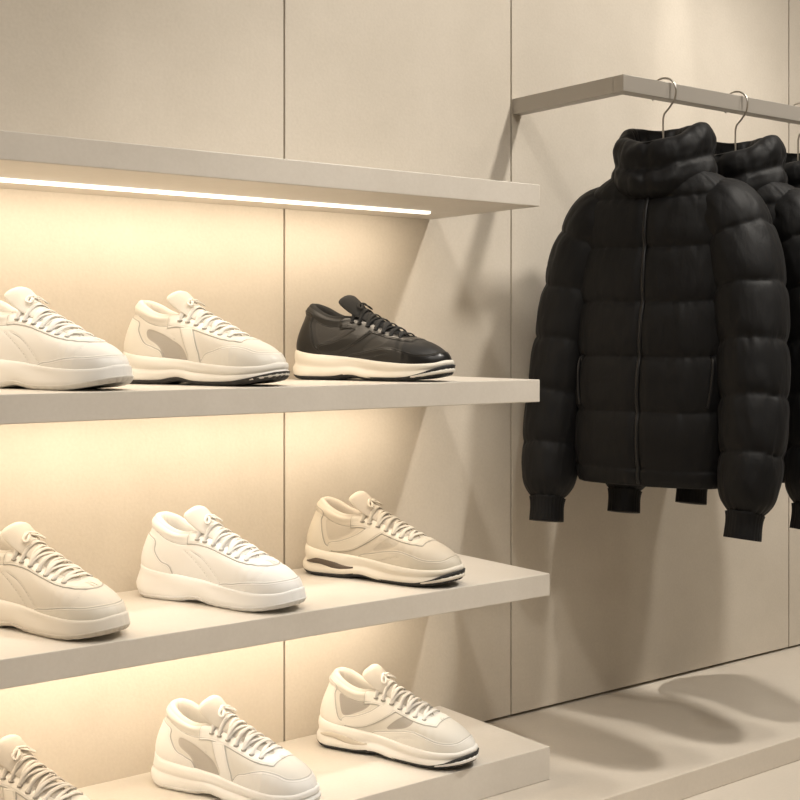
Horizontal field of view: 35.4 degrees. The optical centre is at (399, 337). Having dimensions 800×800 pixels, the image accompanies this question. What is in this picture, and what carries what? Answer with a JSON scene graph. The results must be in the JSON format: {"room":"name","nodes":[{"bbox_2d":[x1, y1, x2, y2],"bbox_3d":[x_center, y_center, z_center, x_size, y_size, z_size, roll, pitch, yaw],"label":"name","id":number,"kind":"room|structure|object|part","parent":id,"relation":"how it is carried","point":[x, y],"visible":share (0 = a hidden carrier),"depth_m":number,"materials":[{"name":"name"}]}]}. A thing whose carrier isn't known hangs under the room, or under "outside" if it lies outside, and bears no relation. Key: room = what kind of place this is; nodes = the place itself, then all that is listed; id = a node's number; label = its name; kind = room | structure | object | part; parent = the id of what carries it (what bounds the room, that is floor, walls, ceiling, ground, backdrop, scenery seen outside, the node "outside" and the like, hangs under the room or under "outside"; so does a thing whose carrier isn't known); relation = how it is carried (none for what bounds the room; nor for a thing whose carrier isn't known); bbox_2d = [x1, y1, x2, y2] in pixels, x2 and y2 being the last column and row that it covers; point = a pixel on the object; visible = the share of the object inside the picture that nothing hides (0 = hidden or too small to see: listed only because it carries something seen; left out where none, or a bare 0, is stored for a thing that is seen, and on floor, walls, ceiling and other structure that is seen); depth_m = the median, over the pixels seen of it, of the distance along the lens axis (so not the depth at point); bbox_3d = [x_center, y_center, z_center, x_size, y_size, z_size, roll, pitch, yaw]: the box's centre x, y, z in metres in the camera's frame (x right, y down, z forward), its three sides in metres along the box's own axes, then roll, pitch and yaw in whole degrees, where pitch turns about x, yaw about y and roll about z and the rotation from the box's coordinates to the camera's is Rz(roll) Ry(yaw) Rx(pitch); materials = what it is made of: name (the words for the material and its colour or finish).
{"room":"clothing store","nodes":[
{"label":"clothing store","id":0,"kind":"room"},
{"bbox_2d":[0,0,799,788],"bbox_3d":[-0.231,-0.640,2.455,7.000,3.050,0.100,0,0,-37],"label":"wall","id":1,"kind":"structure","parent":0,"point":[421,86],"depth_m":2.52,"materials":[{"name":"paint"}]},
{"bbox_2d":[0,130,539,219],"bbox_3d":[-0.678,-0.265,1.845,2.111,0.046,0.330,0,0,-37],"label":"wall shelf","id":2,"kind":"object","parent":1,"relation":"attached to","point":[28,161],"visible":1,"depth_m":2.06,"materials":[{"name":"laminate"}]},
{"bbox_2d":[0,376,539,424],"bbox_3d":[-0.678,0.102,1.845,2.111,0.047,0.330,0,0,-37],"label":"wall shelf","id":3,"kind":"object","parent":1,"relation":"attached to","point":[18,405],"visible":0.82,"depth_m":1.99,"materials":[{"name":"laminate"}]},
{"bbox_2d":[0,287,133,389],"bbox_3d":[-0.547,-0.001,1.928,0.331,0.158,0.115,0,0,27],"label":"sneaker","id":4,"kind":"object","parent":3,"relation":"on","point":[39,350],"visible":1,"depth_m":1.88,"materials":[{"name":"white leather"}]},
{"bbox_2d":[123,291,289,385],"bbox_3d":[-0.327,-0.001,2.095,0.330,0.158,0.115,0,0,27],"label":"sneaker","id":5,"kind":"object","parent":3,"relation":"on","point":[162,345],"visible":0.98,"depth_m":2.07,"materials":[{"name":"white leather"}]},
{"bbox_2d":[293,295,455,380],"bbox_3d":[-0.049,-0.001,2.306,0.330,0.158,0.116,0,0,27],"label":"sneaker","id":6,"kind":"object","parent":3,"relation":"on","point":[330,345],"visible":1,"depth_m":2.28,"materials":[{"name":"black leather"}]},
{"bbox_2d":[0,553,549,689],"bbox_3d":[-0.667,0.469,1.853,2.137,0.047,0.330,0,0,-37],"label":"wall shelf","id":7,"kind":"object","parent":1,"relation":"attached to","point":[159,630],"visible":0.59,"depth_m":2.02,"materials":[{"name":"laminate"}]},
{"bbox_2d":[0,522,130,639],"bbox_3d":[-0.551,0.366,1.925,0.331,0.158,0.115,0,0,27],"label":"sneaker","id":8,"kind":"object","parent":7,"relation":"on","point":[42,594],"visible":1,"depth_m":1.88,"materials":[{"name":"beige"}]},
{"bbox_2d":[136,505,306,611],"bbox_3d":[-0.302,0.366,2.114,0.331,0.158,0.115,0,0,27],"label":"sneaker","id":9,"kind":"object","parent":7,"relation":"on","point":[194,557],"visible":1,"depth_m":2.09,"materials":[{"name":"white"}]},
{"bbox_2d":[303,491,464,585],"bbox_3d":[-0.030,0.366,2.320,0.330,0.157,0.115,0,0,27],"label":"sneaker","id":10,"kind":"object","parent":7,"relation":"on","point":[343,540],"visible":1,"depth_m":2.30,"materials":[{"name":"beige"}]},
{"bbox_3d":[-0.113,0.420,2.367,0.104,0.020,0.091,0,0,27],"label":"midsole plate","id":11,"kind":"part","parent":10,"relation":"part of","materials":[{"name":"brown"}]},
{"bbox_2d":[77,706,549,799],"bbox_3d":[-0.667,0.803,1.853,2.137,0.063,0.330,0,0,-37],"label":"wall shelf","id":12,"kind":"object","parent":1,"relation":"attached to","point":[506,761],"visible":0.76,"depth_m":2.25,"materials":[{"name":"laminate"}]},
{"bbox_2d":[0,735,90,799],"bbox_3d":[-0.561,0.693,1.905,0.330,0.158,0.115,0,0,27],"label":"sneaker","id":13,"kind":"object","parent":12,"relation":"on","point":[23,776],"visible":1,"depth_m":1.89,"materials":[{"name":"beige"}]},
{"bbox_2d":[151,695,320,799],"bbox_3d":[-0.278,0.693,2.120,0.330,0.158,0.115,0,0,27],"label":"sneaker","id":14,"kind":"object","parent":12,"relation":"on","point":[206,748],"visible":1,"depth_m":2.10,"materials":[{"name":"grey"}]},
{"bbox_2d":[317,664,478,768],"bbox_3d":[-0.005,0.693,2.327,0.330,0.157,0.115,0,0,27],"label":"sneaker","id":15,"kind":"object","parent":12,"relation":"on","point":[370,712],"visible":1,"depth_m":2.30,"materials":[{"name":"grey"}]},
{"bbox_3d":[-0.087,0.747,2.373,0.104,0.020,0.091,0,0,27],"label":"midsole plate","id":16,"kind":"part","parent":15,"relation":"part of","materials":[{"name":"beige"}]},
{"bbox_2d":[512,74,799,124],"bbox_3d":[1.277,-0.509,3.331,2.338,0.034,0.328,0,0,-37],"label":"rail","id":17,"kind":"object","parent":1,"relation":"attached to","point":[623,84],"visible":1,"depth_m":2.64,"materials":[{"name":"beige metal"}]},
{"bbox_2d":[652,77,676,137],"bbox_3d":[0.544,-0.395,2.586,0.228,0.287,0.014,0,0,35],"label":"clothes hanger","id":18,"kind":"object","parent":17,"relation":"hanging from","point":[667,78],"visible":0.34,"depth_m":2.58,"materials":[{"name":"silver metal"}]},
{"bbox_2d":[521,122,790,541],"bbox_3d":[0.528,-0.028,2.562,0.559,0.832,0.262,0,0,35],"label":"puffer jacket","id":19,"kind":"object","parent":18,"relation":"hanging from","point":[660,354],"visible":1,"depth_m":2.47,"materials":[{"name":"black fabric"}]},
{"bbox_2d":[725,91,747,149],"bbox_3d":[0.731,-0.395,2.728,0.228,0.287,0.014,0,0,40],"label":"clothes hanger","id":20,"kind":"object","parent":17,"relation":"hanging from","point":[744,94],"visible":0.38,"depth_m":2.72,"materials":[{"name":"silver metal"}]},
{"bbox_2d":[605,135,799,528],"bbox_3d":[0.713,-0.024,2.706,0.559,0.832,0.262,0,0,40],"label":"puffer jacket","id":21,"kind":"object","parent":20,"relation":"hanging from","point":[759,163],"visible":0.3,"depth_m":2.59,"materials":[{"name":"black fabric"}]},
{"bbox_2d":[788,103,799,160],"bbox_3d":[0.911,-0.395,2.865,0.014,0.287,0.228,0,0,-42],"label":"clothes hanger","id":22,"kind":"object","parent":17,"relation":"hanging from","point":[795,103],"visible":0.23,"depth_m":2.86,"materials":[{"name":"silver metal"}]},
{"bbox_2d":[675,153,799,504],"bbox_3d":[0.890,-0.021,2.845,0.262,0.832,0.559,0,0,-42],"label":"puffer jacket","id":23,"kind":"object","parent":22,"relation":"hanging from","point":[792,166],"visible":0.06,"depth_m":2.91,"materials":[{"name":"black fabric"}]},
{"bbox_2d":[481,644,799,799],"bbox_3d":[-0.067,0.860,2.239,7.000,0.050,0.482,0,0,-37],"label":"platform","id":24,"kind":"object","parent":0,"point":[684,735],"depth_m":2.66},
{"bbox_2d":[683,760,799,799],"bbox_3d":[1.190,0.935,0.583,7.200,0.100,4.800,0,0,-37],"label":"floor","id":25,"kind":"structure","parent":0,"point":[782,782],"depth_m":2.46,"materials":[{"name":"beige"}]}
]}

